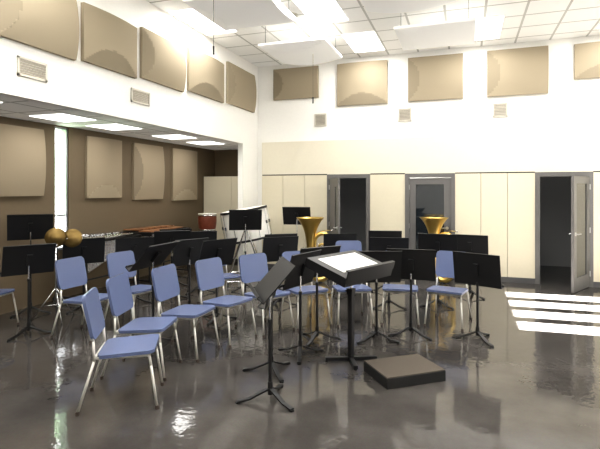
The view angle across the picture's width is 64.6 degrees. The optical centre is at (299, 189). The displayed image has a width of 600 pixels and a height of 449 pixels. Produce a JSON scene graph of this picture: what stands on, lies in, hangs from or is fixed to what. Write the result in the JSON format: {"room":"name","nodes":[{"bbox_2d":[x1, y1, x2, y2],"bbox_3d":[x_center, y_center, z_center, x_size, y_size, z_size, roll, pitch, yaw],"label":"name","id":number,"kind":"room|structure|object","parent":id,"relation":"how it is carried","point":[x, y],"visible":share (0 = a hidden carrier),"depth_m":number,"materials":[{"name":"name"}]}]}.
{"room":"band rehearsal room","nodes":[
{"label":"band rehearsal room","id":0,"kind":"room"},
{"bbox_2d":[0,116,214,314],"bbox_3d":[-4.673,0.365,6.124,0.250,2.850,14.500,0,0,19],"label":"wall","id":1,"kind":"structure","parent":0,"point":[85,215],"depth_m":8.32,"materials":[{"name":"brown paint"}]},
{"bbox_2d":[0,123,45,196],"bbox_3d":[-4.196,-0.427,6.971,0.095,1.041,1.041,0,0,19],"label":"wall panel","id":2,"kind":"object","parent":1,"relation":"attached to","point":[22,149],"visible":1,"depth_m":7.06,"materials":[{"name":"fabric"}]},
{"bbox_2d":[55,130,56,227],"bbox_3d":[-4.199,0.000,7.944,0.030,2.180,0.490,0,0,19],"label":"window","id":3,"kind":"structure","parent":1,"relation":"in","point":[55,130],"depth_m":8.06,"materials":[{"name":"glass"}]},
{"bbox_2d":[55,126,67,249],"bbox_3d":[-4.043,-0.025,7.890,0.180,2.030,0.290,0,0,19],"label":"window slit","id":4,"kind":"object","parent":1,"relation":"in","point":[62,215],"depth_m":7.99,"materials":[{"name":"glass"}]},
{"bbox_2d":[85,136,121,197],"bbox_3d":[-3.581,-0.401,8.742,0.095,1.093,0.896,0,0,19],"label":"wall panel","id":5,"kind":"object","parent":1,"relation":"attached to","point":[103,156],"visible":1,"depth_m":8.63,"materials":[{"name":"fabric"}]},
{"bbox_2d":[132,143,164,199],"bbox_3d":[-3.162,-0.375,9.946,0.095,1.146,0.968,0,0,19],"label":"wall panel","id":6,"kind":"object","parent":1,"relation":"attached to","point":[148,165],"visible":1,"depth_m":9.86,"materials":[{"name":"fabric"}]},
{"bbox_2d":[171,148,196,200],"bbox_3d":[-2.709,-0.354,11.250,0.095,1.187,1.041,0,0,19],"label":"wall panel","id":7,"kind":"object","parent":1,"relation":"attached to","point":[183,162],"visible":1,"depth_m":11.09,"materials":[{"name":"fabric"}]},
{"bbox_2d":[0,95,237,149],"bbox_3d":[-3.927,-1.110,5.865,1.930,0.100,14.500,0,0,19],"label":"ceiling","id":8,"kind":"structure","parent":0,"point":[15,108],"depth_m":7.57,"materials":[{"name":"tile"}]},
{"bbox_2d":[27,113,96,121],"bbox_3d":[-3.459,-1.054,6.951,0.640,0.012,0.680,0,0,19],"label":"recessed light","id":9,"kind":"object","parent":8,"relation":"in","point":[62,117],"visible":1,"depth_m":6.87,"materials":[{"name":"white"}]},
{"bbox_2d":[85,123,143,129],"bbox_3d":[-3.108,-1.054,7.962,0.640,0.012,0.680,0,0,19],"label":"recessed light","id":10,"kind":"object","parent":8,"relation":"in","point":[113,126],"visible":1,"depth_m":7.84,"materials":[{"name":"white plastic"}]},
{"bbox_2d":[151,134,195,138],"bbox_3d":[-2.488,-1.054,9.441,0.640,0.012,0.680,0,0,19],"label":"recessed light","id":11,"kind":"object","parent":8,"relation":"in","point":[172,136],"visible":1,"depth_m":9.30,"materials":[{"name":"white plastic"}]},
{"bbox_2d":[187,141,224,144],"bbox_3d":[-2.115,-1.054,10.666,0.640,0.012,0.680,0,0,19],"label":"recessed light","id":12,"kind":"object","parent":8,"relation":"in","point":[193,142],"visible":1,"depth_m":10.53,"materials":[{"name":"white plastic"}]},
{"bbox_2d":[0,0,257,145],"bbox_3d":[-3.189,-1.935,4.867,0.120,1.850,13.100,0,0,19],"label":"wall","id":13,"kind":"structure","parent":0,"point":[78,85],"depth_m":7.01,"materials":[{"name":"white paint"}]},
{"bbox_2d":[17,55,46,82],"bbox_3d":[-2.971,-1.340,5.278,0.020,0.210,0.380,0,0,19],"label":"air vent","id":14,"kind":"object","parent":13,"relation":"in","point":[26,67],"visible":1,"depth_m":5.26,"materials":[{"name":"beige metal"}]},
{"bbox_2d":[0,0,78,60],"bbox_3d":[-2.915,-1.960,5.327,0.095,0.740,1.050,0,0,19],"label":"wall panel","id":15,"kind":"object","parent":13,"relation":"attached to","point":[51,26],"visible":1,"depth_m":5.34,"materials":[{"name":"fabric"}]},
{"bbox_2d":[81,2,136,78],"bbox_3d":[-2.535,-1.985,6.418,0.095,0.730,1.020,0,0,19],"label":"wall panel","id":16,"kind":"object","parent":13,"relation":"attached to","point":[109,42],"visible":1,"depth_m":6.29,"materials":[{"name":"fabric"}]},
{"bbox_2d":[131,87,149,105],"bbox_3d":[-2.361,-1.375,7.035,0.020,0.200,0.420,0,0,19],"label":"air vent","id":17,"kind":"object","parent":13,"relation":"in","point":[137,96],"visible":1,"depth_m":7.02,"materials":[{"name":"beige metal"}]},
{"bbox_2d":[140,27,185,91],"bbox_3d":[-2.148,-2.035,7.533,0.095,0.750,1.100,0,0,19],"label":"wall panel","id":18,"kind":"object","parent":13,"relation":"attached to","point":[162,60],"visible":1,"depth_m":7.41,"materials":[{"name":"fabric"}]},
{"bbox_2d":[187,46,223,102],"bbox_3d":[-1.708,-2.100,8.799,0.095,0.760,1.260,0,0,19],"label":"wall panel","id":19,"kind":"object","parent":13,"relation":"attached to","point":[205,73],"visible":1,"depth_m":8.63,"materials":[{"name":"fabric"}]},
{"bbox_2d":[226,61,255,112],"bbox_3d":[-1.237,-2.170,10.154,0.095,0.840,1.270,0,0,19],"label":"wall panel","id":20,"kind":"object","parent":13,"relation":"attached to","point":[240,84],"visible":1,"depth_m":10.01,"materials":[{"name":"fabric"}]},
{"bbox_2d":[0,262,599,448],"bbox_3d":[0.306,1.850,4.838,10.600,0.120,15.940,0,0,19],"label":"floor","id":21,"kind":"structure","parent":0,"point":[538,387],"depth_m":4.53,"materials":[{"name":"grey concrete"}]},
{"bbox_2d":[0,288,19,324],"bbox_3d":[-4.076,1.321,6.119,0.644,0.939,0.510,0,0,7],"label":"chair","id":22,"kind":"object","parent":21,"relation":"on","point":[3,292],"visible":1,"depth_m":6.28,"materials":[{"name":"grey metal"}]},
{"bbox_2d":[0,243,56,341],"bbox_3d":[-3.401,1.229,5.928,0.580,1.121,0.452,0,0,-42],"label":"music stand","id":23,"kind":"object","parent":21,"relation":"on","point":[35,258],"visible":0.98,"depth_m":5.85,"materials":[{"name":"black painted metal"}]},
{"bbox_2d":[7,214,52,317],"bbox_3d":[-3.941,1.069,6.943,0.580,1.441,0.452,0,0,-31],"label":"music stand","id":24,"kind":"object","parent":21,"relation":"on","point":[26,226],"visible":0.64,"depth_m":6.84,"materials":[{"name":"black painted metal"}]},
{"bbox_2d":[31,228,82,325],"bbox_3d":[-3.322,1.157,6.585,0.569,1.276,0.496,0,0,19],"label":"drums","id":25,"kind":"object","parent":21,"relation":"on","point":[71,237],"visible":0.94,"depth_m":6.52,"materials":[{"name":"brown metal"}]},
{"bbox_2d":[62,237,104,313],"bbox_3d":[-3.280,1.255,7.176,0.580,1.071,0.452,0,0,-34],"label":"music stand","id":26,"kind":"object","parent":21,"relation":"on","point":[92,250],"visible":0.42,"depth_m":7.12,"materials":[{"name":"black painted metal"}]},
{"bbox_2d":[50,256,119,343],"bbox_3d":[-2.647,1.321,5.876,0.644,0.939,0.510,0,0,20],"label":"chair","id":27,"kind":"object","parent":21,"relation":"on","point":[70,272],"visible":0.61,"depth_m":5.88,"materials":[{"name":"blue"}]},
{"bbox_2d":[53,231,141,300],"bbox_3d":[-3.422,1.273,8.124,0.750,1.030,1.282,0,0,19],"label":"vibraphone","id":28,"kind":"object","parent":21,"relation":"on","point":[110,237],"visible":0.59,"depth_m":8.10,"materials":[{"name":"silver metal"}]},
{"bbox_2d":[75,287,163,415],"bbox_3d":[-1.514,1.321,4.062,0.644,0.939,0.510,0,0,-11],"label":"chair","id":29,"kind":"object","parent":21,"relation":"on","point":[138,345],"visible":1,"depth_m":3.95,"materials":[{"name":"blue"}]},
{"bbox_2d":[104,250,161,319],"bbox_3d":[-2.255,1.321,6.424,0.644,0.939,0.510,0,0,30],"label":"chair","id":30,"kind":"object","parent":21,"relation":"on","point":[117,262],"visible":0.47,"depth_m":6.47,"materials":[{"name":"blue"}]},
{"bbox_2d":[115,237,153,302],"bbox_3d":[-2.654,1.270,7.589,0.580,1.041,0.452,0,0,-27],"label":"music stand","id":31,"kind":"object","parent":21,"relation":"on","point":[138,245],"visible":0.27,"depth_m":7.49,"materials":[{"name":"black metal"}]},
{"bbox_2d":[100,273,181,381],"bbox_3d":[-1.558,1.321,4.712,0.644,0.939,0.510,0,0,4],"label":"chair","id":32,"kind":"object","parent":21,"relation":"on","point":[118,287],"visible":0.98,"depth_m":4.65,"materials":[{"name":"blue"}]},
{"bbox_2d":[125,241,179,340],"bbox_3d":[-1.753,1.199,5.501,0.463,1.183,0.580,0,0,20],"label":"music stand","id":33,"kind":"object","parent":21,"relation":"on","point":[154,255],"visible":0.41,"depth_m":5.45,"materials":[{"name":"black metal"}]},
{"bbox_2d":[123,225,190,284],"bbox_3d":[-2.897,1.273,9.636,0.750,1.030,1.332,0,0,19],"label":"xylophone","id":34,"kind":"object","parent":21,"relation":"on","point":[145,231],"visible":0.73,"depth_m":9.35,"materials":[{"name":"brown wood"}]},
{"bbox_2d":[154,230,189,300],"bbox_3d":[-2.154,1.229,7.949,0.580,1.121,0.451,0,0,-22],"label":"music stand","id":35,"kind":"object","parent":21,"relation":"on","point":[160,237],"visible":0.39,"depth_m":7.82,"materials":[{"name":"black metal"}]},
{"bbox_2d":[159,228,191,286],"bbox_3d":[-2.345,1.255,8.917,0.580,1.071,0.451,0,0,-20],"label":"music stand","id":36,"kind":"object","parent":21,"relation":"on","point":[190,229],"visible":0.17,"depth_m":8.79,"materials":[{"name":"black metal"}]},
{"bbox_2d":[151,264,219,362],"bbox_3d":[-1.283,1.321,5.262,0.644,0.939,0.510,0,0,18],"label":"chair","id":37,"kind":"object","parent":21,"relation":"on","point":[164,278],"visible":0.84,"depth_m":5.25,"materials":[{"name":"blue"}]},
{"bbox_2d":[171,238,208,303],"bbox_3d":[-1.682,1.255,7.073,0.452,1.071,0.580,0,0,44],"label":"music stand","id":38,"kind":"object","parent":21,"relation":"on","point":[186,252],"visible":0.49,"depth_m":6.97,"materials":[{"name":"black metal"}]},
{"bbox_2d":[185,231,216,294],"bbox_3d":[-1.779,1.255,8.405,0.580,1.071,0.451,0,0,-18],"label":"music stand","id":39,"kind":"object","parent":21,"relation":"on","point":[212,235],"visible":0.35,"depth_m":8.29,"materials":[{"name":"black metal"}]},
{"bbox_2d":[198,213,216,230],"bbox_3d":[-2.064,1.156,10.447,0.543,1.272,0.524,0,0,19],"label":"drum","id":40,"kind":"object","parent":21,"relation":"on","point":[206,221],"visible":0.77,"depth_m":10.33,"materials":[{"name":"brown wood"}]},
{"bbox_2d":[199,238,236,325],"bbox_3d":[-1.193,1.229,6.564,0.451,1.121,0.580,0,0,43],"label":"music stand","id":41,"kind":"object","parent":21,"relation":"on","point":[224,249],"visible":0.71,"depth_m":6.50,"materials":[{"name":"black metal"}]},
{"bbox_2d":[204,176,237,261],"bbox_3d":[-1.602,0.725,12.097,1.590,2.130,0.600,0,0,19],"label":"cabinet","id":42,"kind":"object","parent":21,"relation":"on","point":[220,192],"visible":0.19,"depth_m":11.91,"materials":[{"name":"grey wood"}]},
{"bbox_2d":[197,264,245,306],"bbox_3d":[-1.227,1.321,7.384,0.510,0.939,0.644,0,0,-37],"label":"chair","id":43,"kind":"object","parent":21,"relation":"on","point":[227,276],"visible":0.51,"depth_m":7.31,"materials":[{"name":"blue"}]},
{"bbox_2d":[190,257,257,347],"bbox_3d":[-0.918,1.321,5.761,0.644,0.939,0.510,0,0,33],"label":"chair","id":44,"kind":"object","parent":21,"relation":"on","point":[209,272],"visible":0.92,"depth_m":5.79,"materials":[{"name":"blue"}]},
{"bbox_2d":[229,210,261,291],"bbox_3d":[-0.989,1.069,8.581,0.580,1.441,0.452,0,0,-9],"label":"music stand","id":45,"kind":"object","parent":21,"relation":"on","point":[245,220],"visible":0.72,"depth_m":8.48,"materials":[{"name":"black metal"}]},
{"bbox_2d":[220,205,271,284],"bbox_3d":[-1.077,1.046,9.511,1.033,1.488,1.070,0,0,-6],"label":"bass drum","id":46,"kind":"object","parent":21,"relation":"on","point":[251,235],"visible":0.46,"depth_m":9.17,"materials":[{"name":"white"}]},
{"bbox_2d":[238,143,257,270],"bbox_3d":[-1.166,0.390,10.685,0.120,2.800,0.780,0,0,19],"label":"pier","id":47,"kind":"object","parent":21,"relation":"on","point":[247,154],"visible":0.5,"depth_m":10.51,"materials":[{"name":"white paint"}]},
{"bbox_2d":[235,253,294,337],"bbox_3d":[-0.460,1.321,6.152,0.510,0.939,0.644,0,0,-41],"label":"chair","id":48,"kind":"object","parent":21,"relation":"on","point":[253,267],"visible":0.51,"depth_m":6.24,"materials":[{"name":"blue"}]},
{"bbox_2d":[235,256,296,411],"bbox_3d":[-0.315,1.199,4.034,0.463,1.183,0.580,0,0,-13],"label":"music stand","id":49,"kind":"object","parent":21,"relation":"on","point":[280,271],"visible":1,"depth_m":4.03,"materials":[{"name":"black painted steel"}]},
{"bbox_2d":[242,291,289,382],"bbox_3d":[-0.349,1.255,4.679,0.452,1.071,0.580,0,0,6],"label":"music stand","id":50,"kind":"object","parent":21,"relation":"on","point":[261,306],"visible":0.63,"depth_m":4.66,"materials":[{"name":"black painted steel"}]},
{"bbox_2d":[262,236,298,308],"bbox_3d":[-0.344,1.255,7.435,0.580,1.071,0.452,0,0,-24],"label":"music stand","id":51,"kind":"object","parent":21,"relation":"on","point":[273,247],"visible":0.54,"depth_m":7.32,"materials":[{"name":"black painted steel"}]},
{"bbox_2d":[265,233,296,293],"bbox_3d":[-0.361,1.270,8.228,0.580,1.041,0.452,0,0,-19],"label":"music stand","id":52,"kind":"object","parent":21,"relation":"on","point":[293,234],"visible":0.06,"depth_m":8.10,"materials":[{"name":"black metal"}]},
{"bbox_2d":[282,207,310,250],"bbox_3d":[-0.052,1.069,9.935,0.580,1.441,0.451,0,0,9],"label":"music stand","id":53,"kind":"object","parent":21,"relation":"on","point":[290,214],"visible":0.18,"depth_m":9.82,"materials":[{"name":"black metal"}]},
{"bbox_2d":[278,249,323,364],"bbox_3d":[-0.054,1.229,5.192,0.452,1.121,0.580,0,0,33],"label":"music stand","id":54,"kind":"object","parent":21,"relation":"on","point":[301,275],"visible":0.96,"depth_m":5.12,"materials":[{"name":"black painted steel"}]},
{"bbox_2d":[278,251,331,330],"bbox_3d":[0.062,1.321,6.414,0.510,0.939,0.644,0,0,-25],"label":"chair","id":55,"kind":"object","parent":21,"relation":"on","point":[311,289],"visible":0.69,"depth_m":6.27,"materials":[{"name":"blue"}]},
{"bbox_2d":[296,217,332,282],"bbox_3d":[0.283,1.164,9.201,0.717,1.260,0.550,0,0,-1],"label":"tuba","id":56,"kind":"object","parent":21,"relation":"on","point":[310,225],"visible":0.58,"depth_m":9.12,"materials":[{"name":"gold metal"}]},
{"bbox_2d":[300,245,340,346],"bbox_3d":[0.165,1.229,5.724,0.580,1.121,0.451,0,0,-33],"label":"music stand","id":57,"kind":"object","parent":21,"relation":"on","point":[325,250],"visible":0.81,"depth_m":5.65,"materials":[{"name":"black painted steel"}]},
{"bbox_2d":[323,233,356,294],"bbox_3d":[0.686,1.270,8.297,0.580,1.041,0.451,0,0,-4],"label":"music stand","id":58,"kind":"object","parent":21,"relation":"on","point":[329,239],"visible":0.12,"depth_m":8.18,"materials":[{"name":"black painted steel"}]},
{"bbox_2d":[305,250,394,370],"bbox_3d":[0.537,1.239,4.979,0.551,1.102,0.860,0,0,41],"label":"stand","id":59,"kind":"object","parent":21,"relation":"on","point":[353,267],"visible":0.97,"depth_m":4.94,"materials":[{"name":"black painted metal"},{"name":"paper"}]},
{"bbox_2d":[328,249,374,327],"bbox_3d":[0.695,1.321,6.530,0.510,0.939,0.644,0,0,-7],"label":"chair","id":60,"kind":"object","parent":21,"relation":"on","point":[363,288],"visible":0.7,"depth_m":6.33,"materials":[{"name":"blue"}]},
{"bbox_2d":[333,240,369,304],"bbox_3d":[0.825,1.321,7.746,0.510,0.939,0.644,0,0,-2],"label":"chair","id":61,"kind":"object","parent":21,"relation":"on","point":[345,245],"visible":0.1,"depth_m":7.99,"materials":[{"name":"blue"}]},
{"bbox_2d":[357,251,401,343],"bbox_3d":[0.912,1.255,5.742,0.580,1.071,0.451,0,0,-2],"label":"music stand","id":62,"kind":"object","parent":21,"relation":"on","point":[382,256],"visible":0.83,"depth_m":5.63,"materials":[{"name":"black painted metal"}]},
{"bbox_2d":[369,230,401,291],"bbox_3d":[1.526,1.255,8.539,0.580,1.071,0.452,0,0,8],"label":"music stand","id":63,"kind":"object","parent":21,"relation":"on","point":[395,234],"visible":0.22,"depth_m":8.41,"materials":[{"name":"black painted metal"}]},
{"bbox_2d":[370,237,408,309],"bbox_3d":[1.372,1.255,7.333,0.580,1.071,0.452,0,0,9],"label":"music stand","id":64,"kind":"object","parent":21,"relation":"on","point":[376,243],"visible":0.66,"depth_m":7.21,"materials":[{"name":"black painted steel"}]},
{"bbox_2d":[380,250,419,326],"bbox_3d":[1.382,1.321,6.549,0.510,0.939,0.644,0,0,12],"label":"chair","id":65,"kind":"object","parent":21,"relation":"on","point":[391,288],"visible":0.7,"depth_m":6.33,"materials":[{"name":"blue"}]},
{"bbox_2d":[364,354,445,389],"bbox_3d":[0.998,1.738,4.576,0.620,0.105,0.470,0,0,-19],"label":"podium","id":66,"kind":"object","parent":21,"relation":"on","point":[412,369],"visible":1,"depth_m":4.45,"materials":[{"name":"carpet"}]},
{"bbox_2d":[386,248,435,340],"bbox_3d":[1.389,1.255,5.920,0.580,1.071,0.451,0,0,18],"label":"music stand","id":67,"kind":"object","parent":21,"relation":"on","point":[417,264],"visible":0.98,"depth_m":5.80,"materials":[{"name":"black painted metal"}]},
{"bbox_2d":[418,233,456,309],"bbox_3d":[2.151,1.229,7.391,0.580,1.121,0.452,0,0,23],"label":"music stand","id":68,"kind":"object","parent":21,"relation":"on","point":[437,242],"visible":0.66,"depth_m":7.28,"materials":[{"name":"black painted metal"}]},
{"bbox_2d":[420,217,457,283],"bbox_3d":[2.675,1.164,9.198,0.717,1.260,0.550,0,0,39],"label":"tuba","id":69,"kind":"object","parent":21,"relation":"on","point":[434,225],"visible":0.36,"depth_m":9.11,"materials":[{"name":"gold metal"}]},
{"bbox_2d":[423,250,471,331],"bbox_3d":[1.999,1.321,6.398,0.510,0.939,0.644,0,0,30],"label":"chair","id":70,"kind":"object","parent":21,"relation":"on","point":[444,259],"visible":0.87,"depth_m":6.56,"materials":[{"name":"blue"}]},
{"bbox_2d":[454,234,487,299],"bbox_3d":[2.900,1.270,8.062,0.580,1.041,0.452,0,0,29],"label":"music stand","id":71,"kind":"object","parent":21,"relation":"on","point":[478,244],"visible":0.58,"depth_m":7.94,"materials":[{"name":"black painted metal"}]},
{"bbox_2d":[452,251,503,347],"bbox_3d":[2.168,1.270,5.715,0.452,1.041,0.580,0,0,-44],"label":"music stand","id":72,"kind":"object","parent":21,"relation":"on","point":[484,270],"visible":1,"depth_m":5.64,"materials":[{"name":"black painted metal"}]},
{"bbox_2d":[258,26,341,64],"bbox_3d":[0.032,-2.640,8.617,1.200,0.440,1.200,0,0,19],"label":"cloud","id":73,"kind":"structure","parent":0,"point":[316,50],"depth_m":8.37,"materials":[{"name":"white plastic"}]},
{"bbox_2d":[340,178,365,250],"bbox_3d":[1.514,0.440,11.617,2.150,2.700,2.300,0,0,19],"label":"wall","id":74,"kind":"structure","parent":0,"point":[352,190],"depth_m":12.75,"materials":[{"name":"grey"}]},
{"bbox_2d":[146,0,599,66],"bbox_3d":[0.889,-2.910,3.576,8.670,0.100,13.340,0,0,19],"label":"ceiling","id":75,"kind":"structure","parent":0,"point":[525,20],"depth_m":8.21,"materials":[{"name":"tile"}]},
{"bbox_2d":[167,8,237,34],"bbox_3d":[-1.617,-2.854,8.079,0.640,0.012,1.240,0,0,19],"label":"recessed light","id":76,"kind":"object","parent":75,"relation":"in","point":[190,16],"visible":0.79,"depth_m":8.03,"materials":[{"name":"white plastic"}]},
{"bbox_2d":[213,0,214,54],"bbox_3d":[-1.117,-2.303,6.137,0.027,1.114,0.028,0,0,19],"label":"microphone","id":77,"kind":"object","parent":75,"relation":"hanging from","point":[213,0],"visible":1,"depth_m":6.13,"materials":[{"name":"grey metal"}]},
{"bbox_2d":[182,0,297,30],"bbox_3d":[-0.800,-2.640,6.683,1.200,0.440,1.200,0,0,19],"label":"cloud","id":78,"kind":"object","parent":75,"relation":"hanging from","point":[228,14],"visible":0.98,"depth_m":6.52,"materials":[{"name":"white"}]},
{"bbox_2d":[292,0,349,24],"bbox_3d":[0.334,-2.854,7.507,0.640,0.012,1.240,0,0,19],"label":"ceiling light","id":79,"kind":"object","parent":75,"relation":"in","point":[317,11],"depth_m":7.54,"materials":[{"name":"white plastic"}]},
{"bbox_2d":[340,30,385,52],"bbox_3d":[1.241,-2.854,9.203,0.640,0.012,1.240,0,0,19],"label":"recessed light","id":80,"kind":"object","parent":75,"relation":"in","point":[367,41],"visible":1,"depth_m":9.11,"materials":[{"name":"white plastic"}]},
{"bbox_2d":[361,0,456,12],"bbox_3d":[1.309,-2.640,5.897,1.200,0.440,1.200,0,0,19],"label":"cloud","id":81,"kind":"object","parent":75,"relation":"attached to","point":[375,6],"visible":1,"depth_m":6.28,"materials":[{"name":"white"}]},
{"bbox_2d":[394,0,475,50],"bbox_3d":[2.218,-2.640,7.751,1.200,0.440,1.200,0,0,19],"label":"cloud","id":82,"kind":"object","parent":75,"relation":"attached to","point":[459,31],"visible":0.99,"depth_m":7.45,"materials":[{"name":"white"}]},
{"bbox_2d":[475,15,504,40],"bbox_3d":[3.255,-2.854,8.450,0.640,0.012,1.240,0,0,19],"label":"recessed light","id":83,"kind":"object","parent":75,"relation":"in","point":[491,27],"visible":0.64,"depth_m":8.33,"materials":[{"name":"white plastic"}]},
{"bbox_2d":[215,35,599,252],"bbox_3d":[2.305,-0.535,10.590,10.600,4.650,1.320,0,0,19],"label":"wall","id":84,"kind":"structure","parent":0,"point":[569,104],"depth_m":9.76,"materials":[{"name":"white paint"}]},
{"bbox_2d":[273,66,318,100],"bbox_3d":[-0.104,-2.400,10.679,1.070,0.700,0.095,0,0,19],"label":"wall panel","id":85,"kind":"object","parent":84,"relation":"attached to","point":[299,82],"visible":0.99,"depth_m":10.64,"materials":[{"name":"fabric"}]},
{"bbox_2d":[314,113,325,126],"bbox_3d":[0.451,-1.550,10.525,0.270,0.280,0.020,0,0,19],"label":"air vent","id":86,"kind":"object","parent":84,"relation":"in","point":[319,119],"visible":1,"depth_m":10.53,"materials":[{"name":"beige metal"}]},
{"bbox_2d":[337,60,387,105],"bbox_3d":[1.322,-2.285,10.183,1.090,0.910,0.095,0,0,19],"label":"wall panel","id":87,"kind":"object","parent":84,"relation":"attached to","point":[365,82],"visible":1,"depth_m":10.14,"materials":[{"name":"fabric"}]},
{"bbox_2d":[398,108,410,121],"bbox_3d":[2.189,-1.570,9.921,0.270,0.280,0.020,0,0,19],"label":"air vent","id":88,"kind":"object","parent":84,"relation":"in","point":[404,114],"visible":1,"depth_m":9.92,"materials":[{"name":"beige metal"}]},
{"bbox_2d":[408,53,462,101],"bbox_3d":[2.753,-2.290,9.685,1.080,0.900,0.095,0,0,19],"label":"wall panel","id":89,"kind":"object","parent":84,"relation":"attached to","point":[438,77],"visible":1,"depth_m":9.65,"materials":[{"name":"fabric"}]},
{"bbox_2d":[493,102,507,116],"bbox_3d":[3.927,-1.570,9.317,0.270,0.280,0.020,0,0,19],"label":"air vent","id":90,"kind":"object","parent":84,"relation":"in","point":[499,109],"visible":1,"depth_m":9.31,"materials":[{"name":"beige metal"}]},
{"bbox_2d":[487,46,548,96],"bbox_3d":[4.198,-2.290,9.183,1.080,0.900,0.095,0,0,19],"label":"wall panel","id":91,"kind":"object","parent":84,"relation":"attached to","point":[516,71],"visible":1,"depth_m":9.15,"materials":[{"name":"fabric"}]},
{"bbox_2d":[574,41,599,79],"bbox_3d":[5.639,-2.395,8.682,1.090,0.650,0.095,0,0,19],"label":"wall panel","id":92,"kind":"object","parent":84,"relation":"attached to","point":[586,55],"visible":1,"depth_m":8.77,"materials":[{"name":"fabric"}]},
{"bbox_2d":[262,131,599,287],"bbox_3d":[3.143,0.350,9.679,8.420,2.880,0.292,0,0,19],"label":"wall","id":93,"kind":"structure","parent":0,"point":[495,173],"depth_m":9.51,"materials":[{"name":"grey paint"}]},
{"bbox_2d":[327,174,369,250],"bbox_3d":[0.952,0.725,10.002,0.950,2.130,0.879,0,0,19],"label":"wall door","id":94,"kind":"structure","parent":93,"relation":"in","point":[333,180],"depth_m":10.11,"materials":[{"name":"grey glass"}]},
{"bbox_2d":[405,173,454,278],"bbox_3d":[2.667,0.725,9.759,0.990,2.130,0.212,0,0,19],"label":"wall door","id":95,"kind":"structure","parent":93,"relation":"in","point":[426,194],"depth_m":9.75,"materials":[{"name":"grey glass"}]},
{"bbox_2d":[535,172,592,292],"bbox_3d":[4.851,0.725,8.641,0.970,2.130,0.891,0,0,19],"label":"wall door","id":96,"kind":"structure","parent":93,"relation":"in","point":[581,233],"depth_m":8.63,"materials":[{"name":"painted wood"},{"name":"metal"}]},
{"bbox_2d":[540,177,570,266],"bbox_3d":[5.415,0.440,10.261,2.170,2.700,2.300,0,0,19],"label":"wall","id":97,"kind":"structure","parent":0,"point":[555,192],"depth_m":11.17,"materials":[{"name":"grey"}]}
]}

